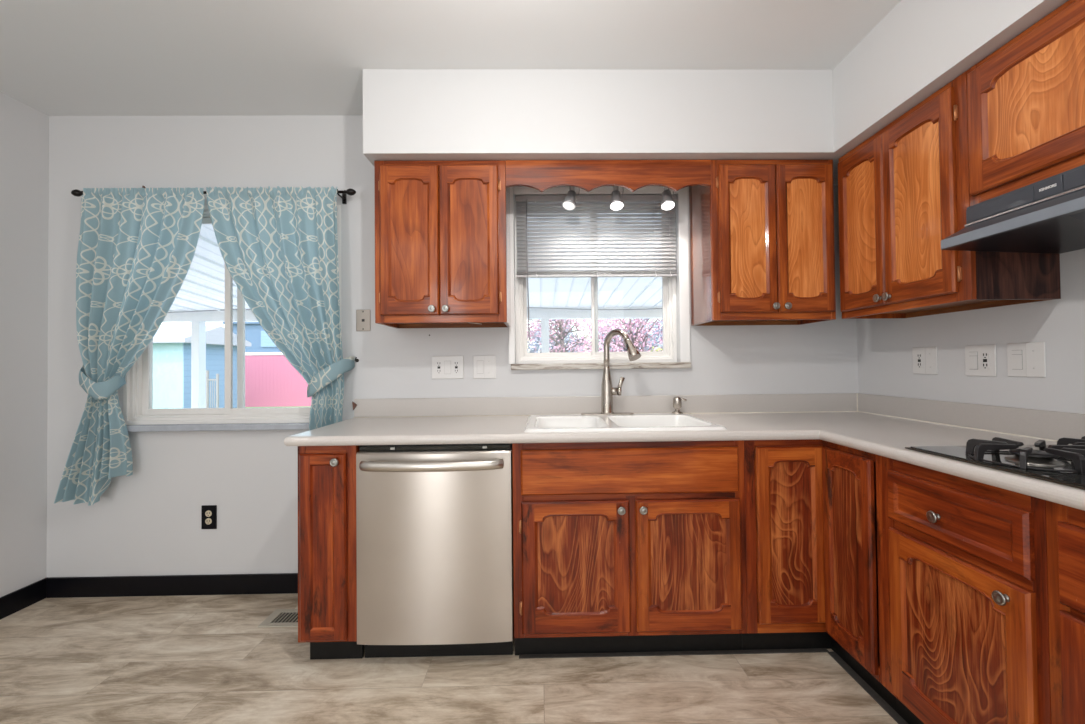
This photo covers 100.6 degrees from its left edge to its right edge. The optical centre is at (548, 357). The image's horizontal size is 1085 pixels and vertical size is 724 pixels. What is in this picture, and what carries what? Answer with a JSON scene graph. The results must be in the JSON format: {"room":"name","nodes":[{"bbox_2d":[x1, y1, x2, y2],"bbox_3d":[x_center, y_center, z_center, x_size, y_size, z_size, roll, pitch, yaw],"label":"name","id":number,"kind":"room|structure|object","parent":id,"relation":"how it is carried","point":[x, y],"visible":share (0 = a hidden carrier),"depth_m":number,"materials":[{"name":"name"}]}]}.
{"room":"kitchen","nodes":[
{"label":"kitchen","id":0,"kind":"room"},
{"bbox_2d":[0,91,48,596],"bbox_3d":[-2.630,-0.055,-0.339,0.100,2.524,5.400,-1,-1,-1],"label":"wall","id":1,"kind":"structure","parent":0,"point":[24,129],"depth_m":2.25,"materials":[{"name":"paint"}]},
{"bbox_2d":[0,577,47,619],"bbox_3d":[-2.576,1.169,0.544,0.013,0.102,3.600,-1,-1,-1],"label":"baseboard","id":2,"kind":"structure","parent":1,"relation":"attached to","point":[13,602],"depth_m":2.23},
{"bbox_2d":[0,593,897,723],"bbox_3d":[-0.420,1.236,-0.312,4.496,0.100,5.620,-1,-1,-1],"label":"floor","id":3,"kind":"structure","parent":0,"point":[183,659],"depth_m":1.69,"materials":[{"name":"plastic"}]},
{"bbox_2d":[257,609,297,627],"bbox_3d":[-1.173,1.225,2.122,0.300,0.006,0.146,-1,-1,-1],"label":"floor vent","id":4,"kind":"object","parent":3,"relation":"in","point":[279,617],"visible":0.53,"depth_m":2.10,"materials":[{"name":"beige metal"}]},
{"bbox_2d":[298,445,363,659],"bbox_3d":[-0.876,0.787,2.048,0.231,0.875,0.628,-1,-1,-1],"label":"base cabinet","id":5,"kind":"object","parent":3,"relation":"on","point":[327,545],"visible":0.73,"depth_m":1.76,"materials":[{"name":"red wood"}]},
{"bbox_2d":[284,393,1084,510],"bbox_3d":[0.338,0.257,1.305,2.706,0.136,2.200,-1,-1,-1],"label":"countertop","id":6,"kind":"structure","parent":5,"relation":"on","point":[881,425],"depth_m":1.85,"materials":[{"name":"beige laminate"}]},
{"bbox_2d":[581,329,640,414],"bbox_3d":[0.306,0.073,2.228,0.280,0.433,0.216,-1,-1,-1],"label":"kitchen faucet","id":7,"kind":"object","parent":6,"relation":"on","point":[607,389],"visible":1,"depth_m":2.28,"materials":[{"name":"silver metal"}]},
{"bbox_2d":[524,413,726,431],"bbox_3d":[0.313,0.376,2.071,0.827,0.178,0.540,-1,-1,-1],"label":"double sink","id":8,"kind":"object","parent":6,"relation":"in","point":[646,421],"visible":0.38,"depth_m":2.22,"materials":[{"name":"white ceramic"}]},
{"bbox_2d":[672,397,686,413],"bbox_3d":[0.672,0.244,2.316,0.071,0.087,0.056,-1,-1,-1],"label":"soap dispenser","id":9,"kind":"object","parent":8,"relation":"on","point":[677,401],"visible":1,"depth_m":2.30,"materials":[{"name":"silver metal"}]},
{"bbox_2d":[905,436,1084,489],"bbox_3d":[1.375,0.245,1.007,0.542,0.052,0.770,-1,-1,-1],"label":"gas cooktop","id":10,"kind":"object","parent":6,"relation":"in","point":[1063,463],"visible":1,"depth_m":1.14,"materials":[{"name":"black metal"}]},
{"bbox_2d":[356,443,513,657],"bbox_3d":[-0.451,0.785,2.022,0.606,0.868,0.664,-1,-1,-1],"label":"dishwasher","id":11,"kind":"object","parent":3,"relation":"on","point":[434,522],"visible":1,"depth_m":1.76,"materials":[{"name":"silver metal"}]},
{"bbox_2d":[512,440,746,654],"bbox_3d":[0.323,0.775,2.067,0.932,0.875,0.628,-1,-1,-1],"label":"base cabinet","id":12,"kind":"object","parent":3,"relation":"on","point":[618,546],"visible":0.95,"depth_m":1.78,"materials":[{"name":"red wood"}]},
{"bbox_2d":[519,648,907,723],"bbox_3d":[0.537,1.194,1.070,1.285,0.003,1.551,-1,-1,-1],"label":"trim","id":13,"kind":"structure","parent":3,"relation":"on","point":[834,655],"depth_m":1.82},
{"bbox_2d":[742,439,895,710],"bbox_3d":[1.231,0.764,1.962,0.879,0.875,0.870,-1,-1,-1],"label":"base cabinet","id":14,"kind":"object","parent":3,"relation":"on","point":[811,511],"visible":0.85,"depth_m":1.79,"materials":[{"name":"red wood"}]},
{"bbox_2d":[875,454,1050,723],"bbox_3d":[1.378,0.753,1.270,0.604,0.875,0.515,-1,-1,-1],"label":"base cabinet","id":15,"kind":"object","parent":3,"relation":"on","point":[963,572],"visible":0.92,"depth_m":1.21,"materials":[{"name":"red wood"}]},
{"bbox_2d":[1046,500,1084,723],"bbox_3d":[1.399,0.744,0.654,0.581,0.875,0.717,-1,-1,-1],"label":"base cabinet","id":16,"kind":"object","parent":3,"relation":"on","point":[1065,525],"visible":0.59,"depth_m":0.96,"materials":[{"name":"red wood"}]},
{"bbox_2d":[0,0,900,115],"bbox_3d":[-0.447,-1.388,-0.264,4.496,0.100,5.640,-1,-1,-1],"label":"ceiling","id":17,"kind":"structure","parent":0,"point":[58,57],"depth_m":1.87,"materials":[{"name":"paint"}]},
{"bbox_2d":[46,116,857,577],"bbox_3d":[-0.478,-0.036,2.466,4.496,2.524,0.140,-1,-1,-1],"label":"wall","id":18,"kind":"structure","parent":0,"point":[147,522],"depth_m":2.39,"materials":[{"name":"paint"}]},
{"bbox_2d":[46,573,297,597],"bbox_3d":[-1.797,1.187,2.350,1.604,0.102,0.013,-1,-1,-1],"label":"baseboard","id":19,"kind":"structure","parent":18,"relation":"attached to","point":[275,583],"depth_m":2.34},
{"bbox_2d":[201,505,216,528],"bbox_3d":[-1.777,0.837,2.357,0.078,0.124,0.010,-1,-1,-1],"label":"outlet plate","id":20,"kind":"object","parent":18,"relation":"attached to","point":[208,512],"visible":1,"depth_m":2.36,"materials":[{"name":"black plastic"}]},
{"bbox_2d":[205,510,211,524],"bbox_3d":[-1.777,0.837,2.354,0.033,0.073,0.005,-1,-1,-1],"label":"receptacle","id":21,"kind":"object","parent":20,"relation":"attached to","point":[208,513],"depth_m":2.35,"materials":[{"name":"beige plastic"}]},
{"bbox_2d":[71,186,355,203],"bbox_3d":[-1.712,-0.851,2.340,1.444,0.080,0.096,-1,-1,-1],"label":"curtain rod","id":22,"kind":"object","parent":18,"relation":"attached to","point":[78,193],"visible":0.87,"depth_m":2.31,"materials":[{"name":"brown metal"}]},
{"bbox_2d":[54,187,204,505],"bbox_3d":[-2.095,-0.064,2.280,0.702,1.592,0.120,-1,-1,-1],"label":"curtain","id":23,"kind":"object","parent":22,"relation":"hanging from","point":[137,246],"visible":1,"depth_m":2.27,"materials":[{"name":"blue fabric"}]},
{"bbox_2d":[206,186,354,430],"bbox_3d":[-1.367,-0.096,2.270,0.716,1.557,0.132,0,-1,-8],"label":"curtain","id":24,"kind":"object","parent":22,"relation":"hanging from","point":[279,246],"visible":0.79,"depth_m":2.29,"materials":[{"name":"blue fabric"}]},
{"bbox_2d":[123,205,341,431],"bbox_3d":[-1.667,-0.213,2.422,1.180,1.188,0.175,-1,-1,-1],"label":"window","id":25,"kind":"structure","parent":18,"relation":"in","point":[139,415],"depth_m":2.41,"materials":[{"name":"white wood"}]},
{"bbox_2d":[356,310,369,330],"bbox_3d":[-0.980,-0.197,2.386,0.075,0.114,0.008,-1,-1,-1],"label":"phone jack plate","id":26,"kind":"object","parent":18,"relation":"attached to","point":[362,316],"visible":1,"depth_m":2.38,"materials":[{"name":"beige plastic"}]},
{"bbox_2d":[374,160,510,327],"bbox_3d":[-0.502,-0.535,2.225,0.608,0.763,0.354,-1,-1,-1],"label":"upper cabinet","id":27,"kind":"object","parent":18,"relation":"attached to","point":[442,228],"visible":0.99,"depth_m":2.08,"materials":[{"name":"brown wood"}]},
{"bbox_2d":[432,356,463,378],"bbox_3d":[-0.533,0.052,2.389,0.168,0.121,0.008,-1,-1,-1],"label":"outlet plate","id":28,"kind":"object","parent":18,"relation":"attached to","point":[443,367],"visible":1,"depth_m":2.39,"materials":[{"name":"white plastic"}]},
{"bbox_2d":[436,361,441,373],"bbox_3d":[-0.579,0.053,2.386,0.033,0.068,0.004,-1,-1,-1],"label":"receptacle","id":29,"kind":"object","parent":28,"relation":"attached to","point":[438,363],"depth_m":2.39,"materials":[{"name":"white plastic"}]},
{"bbox_2d":[444,361,450,373],"bbox_3d":[-0.533,0.052,2.387,0.035,0.070,0.003,-1,-1,-1],"label":"rocker switch","id":30,"kind":"object","parent":28,"relation":"attached to","point":[447,364],"depth_m":2.39,"materials":[{"name":"white plastic"}]},
{"bbox_2d":[453,361,459,373],"bbox_3d":[-0.487,0.052,2.388,0.033,0.068,0.004,-1,-1,-1],"label":"receptacle","id":31,"kind":"object","parent":28,"relation":"attached to","point":[456,364],"depth_m":2.39,"materials":[{"name":"white plastic"}]},
{"bbox_2d":[473,356,495,378],"bbox_3d":[-0.338,0.051,2.393,0.121,0.121,0.008,-1,-1,-1],"label":"switch plate","id":32,"kind":"object","parent":18,"relation":"attached to","point":[483,366],"visible":1,"depth_m":2.39,"materials":[{"name":"white plastic"}]},
{"bbox_2d":[477,361,483,373],"bbox_3d":[-0.361,0.051,2.390,0.035,0.070,0.003,-1,-1,-1],"label":"rocker switch","id":33,"kind":"object","parent":32,"relation":"attached to","point":[480,364],"depth_m":2.39,"materials":[{"name":"white plastic"}]},
{"bbox_2d":[562,186,579,210],"bbox_3d":[0.111,-0.776,2.237,0.084,0.118,0.080,-1,-1,-1],"label":"track light","id":34,"kind":"object","parent":18,"relation":"attached to","point":[569,203],"depth_m":2.23,"materials":[{"name":"grey metal"}]},
{"bbox_2d":[508,186,690,369],"bbox_3d":[0.270,-0.427,2.466,0.970,0.979,0.171,-1,-1,-1],"label":"window","id":35,"kind":"structure","parent":18,"relation":"in","point":[667,358],"depth_m":2.46,"materials":[{"name":"white wood"}]},
{"bbox_2d":[515,195,676,339],"bbox_3d":[0.262,-0.484,2.420,0.868,0.773,0.048,-1,-1,-1],"label":"blind","id":36,"kind":"object","parent":35,"relation":"attached to","point":[636,203],"visible":0.98,"depth_m":2.43,"materials":[{"name":"grey plastic"}]},
{"bbox_2d":[506,160,710,191],"bbox_3d":[0.283,-0.853,2.118,0.963,0.145,0.019,-1,-1,-1],"label":"window valance","id":37,"kind":"object","parent":18,"relation":"attached to","point":[540,175],"visible":1,"depth_m":2.11,"materials":[{"name":"brown wood"}]},
{"bbox_2d":[610,186,623,210],"bbox_3d":[0.336,-0.777,2.241,0.065,0.118,0.080,-1,-1,-1],"label":"track light","id":38,"kind":"object","parent":18,"relation":"attached to","point":[616,203],"depth_m":2.23,"materials":[{"name":"grey metal"}]},
{"bbox_2d":[661,187,674,209],"bbox_3d":[0.586,-0.779,2.245,0.064,0.108,0.080,-1,-1,-1],"label":"track light","id":39,"kind":"object","parent":18,"relation":"attached to","point":[667,203],"depth_m":2.24,"materials":[{"name":"grey metal"}]},
{"bbox_2d":[354,393,1084,439],"bbox_3d":[0.344,0.238,1.305,2.694,0.098,2.200,-1,-1,-1],"label":"backsplash","id":40,"kind":"structure","parent":18,"relation":"attached to","point":[1054,425],"depth_m":2.37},
{"bbox_2d":[689,160,835,325],"bbox_3d":[1.062,-0.554,2.251,0.591,0.756,0.354,-1,-1,-1],"label":"upper cabinet","id":41,"kind":"object","parent":18,"relation":"attached to","point":[762,248],"visible":1,"depth_m":2.11,"materials":[{"name":"brown wood"}]},
{"bbox_2d":[857,249,1084,413],"bbox_3d":[1.765,-0.098,-0.267,0.100,2.524,5.400,-1,-1,-1],"label":"wall","id":42,"kind":"structure","parent":0,"point":[884,346],"depth_m":1.72,"materials":[{"name":"paint"}]},
{"bbox_2d":[363,0,1067,185],"bbox_3d":[0.435,-1.140,0.827,2.502,0.382,3.200,-1,-1,-1],"label":"soffit","id":43,"kind":"structure","parent":42,"relation":"attached to","point":[919,47],"depth_m":2.04,"materials":[{"name":"paint"}]},
{"bbox_2d":[912,346,937,374],"bbox_3d":[1.674,0.014,2.003,0.008,0.121,0.128,-1,-1,-1],"label":"outlet plate","id":44,"kind":"object","parent":42,"relation":"attached to","point":[925,359],"visible":1,"depth_m":2.00,"materials":[{"name":"white plastic"}]},
{"bbox_2d":[916,353,922,367],"bbox_3d":[1.671,0.014,2.026,0.004,0.068,0.033,-1,-1,-1],"label":"receptacle","id":45,"kind":"object","parent":44,"relation":"attached to","point":[919,356],"depth_m":2.02,"materials":[{"name":"white plastic"}]},
{"bbox_2d":[838,71,1060,318],"bbox_3d":[1.504,-0.565,1.800,0.342,0.756,0.637,-1,-1,-1],"label":"upper cabinet","id":46,"kind":"object","parent":42,"relation":"attached to","point":[903,190],"visible":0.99,"depth_m":1.67,"materials":[{"name":"brown wood"}]},
{"bbox_2d":[965,344,996,376],"bbox_3d":[1.678,0.012,1.750,0.008,0.121,0.122,-1,-1,-1],"label":"outlet plate","id":47,"kind":"object","parent":42,"relation":"attached to","point":[980,360],"visible":1,"depth_m":1.75,"materials":[{"name":"white plastic"}]},
{"bbox_2d":[969,352,977,369],"bbox_3d":[1.675,0.012,1.774,0.004,0.070,0.035,-1,-1,-1],"label":"dimmer switch","id":48,"kind":"object","parent":47,"relation":"attached to","point":[973,356],"depth_m":1.77,"materials":[{"name":"white plastic"}]},
{"bbox_2d":[981,352,989,368],"bbox_3d":[1.676,0.011,1.726,0.004,0.068,0.033,-1,-1,-1],"label":"receptacle","id":49,"kind":"object","parent":47,"relation":"attached to","point":[985,356],"depth_m":1.72,"materials":[{"name":"white plastic"}]},
{"bbox_2d":[941,164,1084,253],"bbox_3d":[1.487,-0.421,1.096,0.400,0.153,0.760,-1,-1,-1],"label":"range hood","id":50,"kind":"object","parent":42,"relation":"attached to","point":[1047,215],"visible":1,"depth_m":1.29,"materials":[{"name":"grey metal"}]},
{"bbox_2d":[1069,211,1084,220],"bbox_3d":[1.334,-0.352,1.005,0.056,0.015,0.250,-1,-1,-1],"label":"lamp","id":51,"kind":"object","parent":50,"relation":"attached to","point":[1080,215],"depth_m":1.12,"materials":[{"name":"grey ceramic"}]},
{"bbox_2d":[967,0,1084,205],"bbox_3d":[1.526,-0.726,1.101,0.319,0.454,0.764,-1,-1,-1],"label":"upper cabinet","id":52,"kind":"object","parent":42,"relation":"attached to","point":[1026,98],"visible":0.96,"depth_m":1.28,"materials":[{"name":"brown wood"}]},
{"bbox_2d":[1007,342,1045,376],"bbox_3d":[1.681,0.007,1.585,0.008,0.121,0.124,-1,-1,-1],"label":"switch plate","id":53,"kind":"object","parent":42,"relation":"attached to","point":[1027,359],"visible":1,"depth_m":1.58,"materials":[{"name":"white plastic"}]},
{"bbox_2d":[1012,350,1022,369],"bbox_3d":[1.678,0.008,1.611,0.004,0.070,0.035,-1,-1,-1],"label":"light switch","id":54,"kind":"object","parent":53,"relation":"attached to","point":[1017,355],"depth_m":1.61,"materials":[{"name":"white plastic"}]},
{"label":"outside","id":55,"kind":"structure","parent":0,"visible":0},
{"bbox_2d":[245,406,310,407],"bbox_3d":[-0.592,2.383,37.438,80.000,0.100,69.860,-1,-1,-1],"label":"ground","id":56,"kind":"structure","parent":55,"point":[290,406],"depth_m":19.86,"materials":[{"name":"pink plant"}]},
{"bbox_2d":[153,326,250,408],"bbox_3d":[-14.651,0.558,15.460,6.800,3.200,3.200,-1,-1,-1],"label":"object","id":57,"kind":"structure","parent":56,"relation":"on","point":[171,345],"depth_m":14.22,"materials":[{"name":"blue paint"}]},
{"bbox_2d":[206,370,218,407],"bbox_3d":[-9.888,1.228,13.257,0.360,1.700,0.060,-1,-1,-1],"label":"iron gate","id":58,"kind":"object","parent":56,"relation":"on","point":[207,371],"visible":0.6,"depth_m":13.24,"materials":[{"name":"grey metal"}]},
{"bbox_2d":[222,322,280,352],"bbox_3d":[-12.708,-0.035,27.703,10.800,4.700,5.300,-1,-1,-1],"label":"shed","id":59,"kind":"object","parent":56,"relation":"on","point":[260,341],"visible":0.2,"depth_m":25.16,"materials":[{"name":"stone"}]},
{"bbox_2d":[245,352,311,406],"bbox_3d":[-9.726,0.957,20.265,7.800,2.440,0.120,-1,-1,-1],"label":"fence","id":60,"kind":"object","parent":56,"relation":"on","point":[271,380],"visible":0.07,"depth_m":20.19,"materials":[{"name":"pink wood"}]},
{"bbox_2d":[527,319,591,352],"bbox_3d":[0.453,-0.796,32.932,5.405,6.119,4.282,-1,-1,-1],"label":"tree","id":61,"kind":"object","parent":56,"relation":"on","point":[532,350],"visible":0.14,"depth_m":32.49,"materials":[{"name":"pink plant"}]},
{"bbox_2d":[527,319,619,352],"bbox_3d":[0.680,-0.363,15.242,4.495,4.731,3.435,-1,-1,-1],"label":"flowering tree","id":62,"kind":"object","parent":56,"relation":"on","point":[560,322],"visible":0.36,"depth_m":14.78,"materials":[{"name":"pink plant"}]},
{"bbox_2d":[590,318,662,351],"bbox_3d":[4.739,-0.738,27.474,4.964,5.758,4.208,-1,-1,23],"label":"tree","id":63,"kind":"object","parent":56,"relation":"on","point":[645,333],"visible":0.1,"depth_m":27.39,"materials":[{"name":"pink plant"}]},
{"bbox_2d":[644,319,662,351],"bbox_3d":[9.208,-0.860,33.276,5.908,6.078,4.006,-1,-1,-1],"label":"tree","id":64,"kind":"object","parent":56,"relation":"on","point":[661,329],"visible":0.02,"depth_m":33.07,"materials":[{"name":"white plant"}]},
{"bbox_3d":[-4.091,1.913,6.633,20.000,0.020,8.355,-1,-1,-1],"label":"patio slab","id":65,"kind":"object","parent":56,"relation":"on","visible":0},
{"bbox_2d":[162,213,661,407],"bbox_3d":[-0.561,0.494,4.000,11.000,2.670,2.935,-1,-1,-1],"label":"patio cover","id":66,"kind":"object","parent":65,"relation":"on","point":[200,299],"visible":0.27,"depth_m":4.79,"materials":[{"name":"white"}]},
{"bbox_2d":[563,318,662,351],"bbox_3d":[2.188,0.056,10.723,3.730,3.733,2.571,-1,-1,6],"label":"flowering tree","id":67,"kind":"object","parent":65,"relation":"on","point":[618,343],"visible":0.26,"depth_m":10.48,"materials":[{"name":"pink plant"}]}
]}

